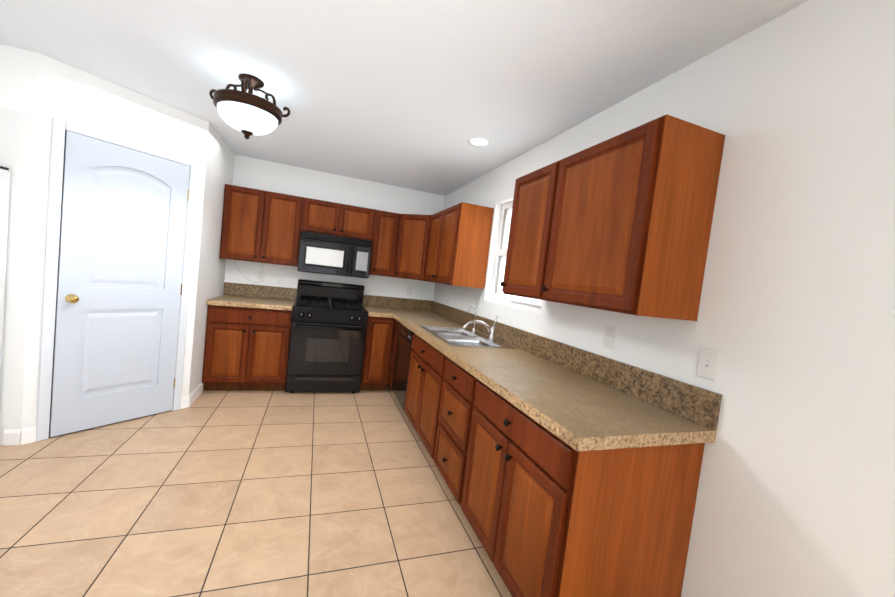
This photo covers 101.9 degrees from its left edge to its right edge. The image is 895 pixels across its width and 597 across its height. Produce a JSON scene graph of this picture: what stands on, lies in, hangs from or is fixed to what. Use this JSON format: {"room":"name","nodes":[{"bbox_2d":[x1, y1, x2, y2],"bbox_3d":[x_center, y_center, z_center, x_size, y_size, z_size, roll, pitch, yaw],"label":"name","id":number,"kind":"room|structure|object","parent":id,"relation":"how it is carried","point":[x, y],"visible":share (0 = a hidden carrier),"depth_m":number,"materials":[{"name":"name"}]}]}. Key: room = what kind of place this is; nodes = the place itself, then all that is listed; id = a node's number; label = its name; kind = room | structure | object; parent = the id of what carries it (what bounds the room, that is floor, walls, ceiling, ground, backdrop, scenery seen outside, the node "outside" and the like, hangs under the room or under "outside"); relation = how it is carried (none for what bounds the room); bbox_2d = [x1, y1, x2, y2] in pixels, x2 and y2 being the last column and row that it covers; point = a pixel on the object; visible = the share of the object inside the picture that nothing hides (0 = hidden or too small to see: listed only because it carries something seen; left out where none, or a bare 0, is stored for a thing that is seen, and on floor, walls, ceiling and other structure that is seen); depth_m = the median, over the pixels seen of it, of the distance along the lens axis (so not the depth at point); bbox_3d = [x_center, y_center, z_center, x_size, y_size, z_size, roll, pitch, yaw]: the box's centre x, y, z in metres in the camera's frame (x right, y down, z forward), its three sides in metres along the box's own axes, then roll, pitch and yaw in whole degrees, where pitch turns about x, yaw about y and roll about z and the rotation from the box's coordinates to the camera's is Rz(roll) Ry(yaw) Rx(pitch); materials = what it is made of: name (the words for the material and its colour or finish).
{"room":"kitchen","nodes":[
{"label":"kitchen","id":0,"kind":"room"},
{"bbox_2d":[0,44,234,444],"bbox_3d":[-2.917,-0.349,2.997,1.566,2.440,1.590,5,3,-20],"label":"wall","id":1,"kind":"structure","parent":0,"point":[38,91],"depth_m":2.32,"materials":[{"name":"white paint"}]},
{"bbox_2d":[3,426,35,445],"bbox_3d":[-2.753,0.885,2.342,0.134,0.100,0.053,5,3,-20],"label":"baseboard","id":2,"kind":"structure","parent":1,"relation":"attached to","point":[11,436],"depth_m":2.32,"materials":[{"name":"white wood"}]},
{"bbox_2d":[36,117,198,440],"bbox_3d":[-2.378,-0.095,2.688,0.018,2.092,0.834,8,4,30],"label":"door frame","id":3,"kind":"structure","parent":1,"relation":"attached to","point":[60,127],"depth_m":2.38,"materials":[{"name":"white wood"}]},
{"bbox_2d":[50,131,189,436],"bbox_3d":[-2.371,-0.069,2.679,0.555,2.018,0.489,5,3,-20],"label":"pantry door","id":4,"kind":"structure","parent":1,"relation":"in","point":[123,228],"depth_m":2.63,"materials":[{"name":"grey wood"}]},
{"bbox_2d":[180,396,188,408],"bbox_3d":[-2.269,0.897,3.133,0.012,0.100,0.063,8,4,30],"label":"baseboard","id":5,"kind":"structure","parent":1,"relation":"attached to","point":[185,402],"depth_m":3.13,"materials":[{"name":"white wood"}]},
{"bbox_2d":[189,383,201,406],"bbox_3d":[-2.313,0.880,3.335,0.012,0.100,0.360,5,3,-20],"label":"baseboard","id":6,"kind":"structure","parent":1,"relation":"attached to","point":[195,394],"depth_m":3.31,"materials":[{"name":"white wood"}]},
{"bbox_2d":[0,377,511,596],"bbox_3d":[-0.772,1.329,0.238,4.300,0.100,8.800,5,3,-20],"label":"floor","id":7,"kind":"structure","parent":0,"point":[265,494],"depth_m":1.97,"materials":[{"name":"tile"}]},
{"bbox_2d":[0,166,9,386],"bbox_3d":[-2.894,0.084,1.710,0.801,1.728,0.900,5,3,-20],"label":"fridge","id":8,"kind":"object","parent":7,"relation":"on","point":[4,189],"visible":0.97,"depth_m":2.19,"materials":[{"name":"white"}]},
{"bbox_2d":[202,305,292,390],"bbox_3d":[-2.077,0.492,3.869,0.742,0.865,0.657,5,3,-20],"label":"base cabinet","id":9,"kind":"object","parent":7,"relation":"on","point":[246,349],"visible":1,"depth_m":3.60,"materials":[{"name":"brown wood"}]},
{"bbox_2d":[207,295,295,310],"bbox_3d":[-2.028,0.040,3.849,0.744,0.045,0.647,5,3,-20],"label":"countertop","id":10,"kind":"structure","parent":9,"relation":"on","point":[251,302],"depth_m":3.64,"materials":[{"name":"stone"}]},
{"bbox_2d":[285,279,367,392],"bbox_3d":[-1.341,0.411,4.082,0.754,1.168,0.714,5,3,-20],"label":"stove","id":11,"kind":"object","parent":7,"relation":"on","point":[327,336],"visible":1,"depth_m":3.83,"materials":[{"name":"black metal"}]},
{"bbox_2d":[360,316,394,390],"bbox_3d":[-0.867,0.606,4.309,0.305,0.865,0.657,5,3,-20],"label":"base cabinet","id":12,"kind":"object","parent":7,"relation":"on","point":[377,353],"visible":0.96,"depth_m":4.03,"materials":[{"name":"brown wood"}]},
{"bbox_2d":[389,320,397,386],"bbox_3d":[-0.309,0.680,4.112,0.600,0.865,0.188,5,3,-20],"label":"base cabinet","id":13,"kind":"object","parent":7,"relation":"on","point":[393,355],"visible":0.07,"depth_m":4.04,"materials":[{"name":"brown wood"}]},
{"bbox_2d":[391,322,413,409],"bbox_3d":[-0.183,0.717,3.725,0.622,0.863,0.621,5,3,-20],"label":"dishwasher","id":14,"kind":"object","parent":7,"relation":"on","point":[403,349],"visible":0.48,"depth_m":3.56,"materials":[{"name":"black metal"}]},
{"bbox_2d":[404,333,446,459],"bbox_3d":[0.058,0.784,3.000,0.652,0.865,0.905,5,3,-20],"label":"base cabinet","id":15,"kind":"object","parent":7,"relation":"on","point":[426,378],"visible":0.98,"depth_m":2.78,"materials":[{"name":"brown wood"}]},
{"bbox_2d":[363,306,715,450],"bbox_3d":[-0.024,0.318,2.961,0.917,0.045,3.697,5,3,-20],"label":"countertop","id":16,"kind":"structure","parent":15,"relation":"on","point":[576,411],"depth_m":1.58,"materials":[{"name":"stone"}]},
{"bbox_2d":[419,325,516,348],"bbox_3d":[0.124,0.326,2.984,0.520,0.043,0.870,5,3,-20],"label":"sink","id":17,"kind":"object","parent":16,"relation":"in","point":[459,337],"visible":0.94,"depth_m":2.96,"materials":[{"name":"silver metal"}]},
{"bbox_2d":[462,306,498,339],"bbox_3d":[0.201,0.193,3.057,0.296,0.231,0.411,5,3,-20],"label":"faucet","id":18,"kind":"object","parent":16,"relation":"on","point":[491,330],"visible":0.98,"depth_m":2.92,"materials":[{"name":"silver metal"}]},
{"bbox_2d":[434,357,477,505],"bbox_3d":[0.292,0.847,2.338,0.652,0.865,0.500,5,3,-20],"label":"base cabinet","id":19,"kind":"object","parent":7,"relation":"on","point":[457,406],"visible":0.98,"depth_m":2.18,"materials":[{"name":"brown wood"}]},
{"bbox_2d":[461,380,704,596],"bbox_3d":[0.514,0.907,1.714,0.652,0.865,0.826,5,3,-20],"label":"base cabinet","id":20,"kind":"object","parent":7,"relation":"on","point":[547,513],"visible":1,"depth_m":1.36,"materials":[{"name":"brown wood"}]},
{"bbox_2d":[225,155,444,376],"bbox_3d":[-2.068,-0.321,4.228,4.000,2.440,0.150,5,3,-20],"label":"wall","id":21,"kind":"structure","parent":0,"point":[254,173],"depth_m":4.31,"materials":[{"name":"white paint"}]},
{"bbox_2d":[223,282,296,299],"bbox_3d":[-2.122,-0.080,4.138,0.744,0.139,0.019,5,3,-20],"label":"backsplash","id":22,"kind":"structure","parent":21,"relation":"attached to","point":[251,290],"depth_m":4.12,"materials":[{"name":"stone"}]},
{"bbox_2d":[257,271,264,281],"bbox_3d":[-2.119,-0.251,4.131,0.072,0.116,0.007,5,3,-20],"label":"electrical outlet","id":23,"kind":"object","parent":21,"relation":"attached to","point":[261,276],"visible":1,"depth_m":4.13,"materials":[{"name":"white plastic"}]},
{"bbox_2d":[219,184,303,266],"bbox_3d":[-1.982,-0.763,3.934,0.742,0.750,0.372,5,3,-20],"label":"upper cabinet","id":24,"kind":"object","parent":21,"relation":"attached to","point":[261,226],"visible":1,"depth_m":3.79,"materials":[{"name":"brown wood"}]},
{"bbox_2d":[301,197,374,240],"bbox_3d":[-1.254,-0.890,4.181,0.766,0.360,0.372,5,3,-20],"label":"upper cabinet","id":25,"kind":"object","parent":21,"relation":"attached to","point":[334,219],"visible":1,"depth_m":4.03,"materials":[{"name":"brown wood"}]},
{"bbox_2d":[298,231,371,278],"bbox_3d":[-1.288,-0.487,4.168,0.754,0.430,0.446,5,3,-20],"label":"microwave","id":26,"kind":"object","parent":25,"relation":"attached to","point":[332,255],"visible":1,"depth_m":4.00,"materials":[{"name":"black"}]},
{"bbox_2d":[369,210,400,276],"bbox_3d":[-0.776,-0.650,4.373,0.300,0.750,0.372,5,3,-20],"label":"upper cabinet","id":27,"kind":"object","parent":21,"relation":"attached to","point":[386,227],"visible":0.98,"depth_m":4.23,"materials":[{"name":"brown wood"}]},
{"bbox_2d":[363,295,430,310],"bbox_3d":[-0.647,0.058,4.675,0.870,0.139,0.019,5,3,-20],"label":"backsplash","id":28,"kind":"structure","parent":21,"relation":"attached to","point":[368,300],"depth_m":4.66,"materials":[{"name":"stone"}]},
{"bbox_2d":[407,286,412,295],"bbox_3d":[-0.488,-0.098,4.724,0.072,0.116,0.007,5,3,-20],"label":"electrical outlet","id":29,"kind":"object","parent":21,"relation":"attached to","point":[409,290],"visible":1,"depth_m":4.72,"materials":[{"name":"white plastic"}]},
{"bbox_2d":[0,0,808,195],"bbox_3d":[-0.482,-1.211,0.097,4.300,0.140,8.800,5,3,-20],"label":"ceiling","id":30,"kind":"structure","parent":0,"point":[414,94],"depth_m":1.91,"materials":[{"name":"white paint"}]},
{"bbox_2d":[209,74,289,138],"bbox_3d":[-1.215,-1.160,2.215,0.453,0.358,0.418,5,3,-20],"label":"ceiling light","id":31,"kind":"object","parent":30,"relation":"attached to","point":[246,114],"visible":1,"depth_m":2.15,"materials":[{"name":"white glass"}]},
{"bbox_2d":[468,137,490,146],"bbox_3d":[0.245,-1.203,2.795,0.176,0.007,0.176,5,3,-20],"label":"recessed light","id":32,"kind":"object","parent":30,"relation":"in","point":[479,141],"visible":1,"depth_m":2.79,"materials":[{"name":"white"}]},
{"bbox_2d":[433,0,894,596],"bbox_3d":[1.314,0.251,0.874,0.150,2.440,8.800,5,3,-20],"label":"wall","id":33,"kind":"structure","parent":0,"point":[793,324],"depth_m":1.21,"materials":[{"name":"white paint"}]},
{"bbox_2d":[394,214,430,280],"bbox_3d":[-0.309,-0.599,4.412,0.625,0.750,0.618,5,3,-20],"label":"upper cabinet","id":34,"kind":"object","parent":33,"relation":"attached to","point":[413,237],"visible":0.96,"depth_m":4.19,"materials":[{"name":"brown wood"}]},
{"bbox_2d":[436,283,444,298],"bbox_3d":[-0.097,-0.099,4.591,0.005,0.212,0.366,5,3,-20],"label":"cord","id":35,"kind":"object","parent":34,"relation":"hanging from","point":[440,289],"visible":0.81,"depth_m":4.57,"materials":[{"name":"white plastic"}]},
{"bbox_2d":[424,202,493,288],"bbox_3d":[0.062,-0.519,3.742,0.372,0.750,0.904,5,3,-20],"label":"upper cabinet","id":36,"kind":"object","parent":33,"relation":"attached to","point":[458,243],"visible":1,"depth_m":3.35,"materials":[{"name":"brown wood"}]},
{"bbox_2d":[474,297,477,308],"bbox_3d":[0.276,0.045,3.544,0.011,0.116,0.072,5,3,-20],"label":"light switch","id":37,"kind":"object","parent":33,"relation":"attached to","point":[476,302],"visible":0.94,"depth_m":3.54,"materials":[{"name":"white plastic"}]},
{"bbox_2d":[484,202,541,312],"bbox_3d":[0.605,-0.378,2.954,0.124,0.901,0.910,5,3,-20],"label":"window","id":38,"kind":"structure","parent":33,"relation":"in","point":[519,302],"depth_m":3.29,"materials":[{"name":"white plastic"}]},
{"bbox_2d":[501,159,561,299],"bbox_3d":[0.610,-0.371,2.197,0.372,0.750,0.455,5,3,-20],"label":"upper cabinet","id":39,"kind":"object","parent":33,"relation":"attached to","point":[530,231],"visible":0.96,"depth_m":2.10,"materials":[{"name":"brown wood"}]},
{"bbox_2d":[431,301,721,430],"bbox_3d":[0.407,0.265,3.109,0.020,0.139,3.697,5,3,-20],"label":"backsplash","id":40,"kind":"structure","parent":33,"relation":"attached to","point":[695,404],"depth_m":1.83,"materials":[{"name":"stone"}]},
{"bbox_2d":[602,326,615,349],"bbox_3d":[0.853,0.206,1.921,0.007,0.116,0.072,5,3,-20],"label":"electrical outlet","id":41,"kind":"object","parent":33,"relation":"attached to","point":[609,336],"visible":1,"depth_m":1.92,"materials":[{"name":"white plastic"}]},
{"bbox_2d":[541,114,724,320],"bbox_3d":[0.788,-0.323,1.694,0.372,0.750,0.616,5,3,-20],"label":"upper cabinet","id":42,"kind":"object","parent":33,"relation":"attached to","point":[632,220],"visible":1,"depth_m":1.45,"materials":[{"name":"brown wood"}]},
{"bbox_2d":[697,348,718,380],"bbox_3d":[1.024,0.258,1.432,0.011,0.116,0.072,5,3,-20],"label":"light switch","id":43,"kind":"object","parent":33,"relation":"attached to","point":[707,364],"visible":1,"depth_m":1.43,"materials":[{"name":"white plastic"}]}
]}

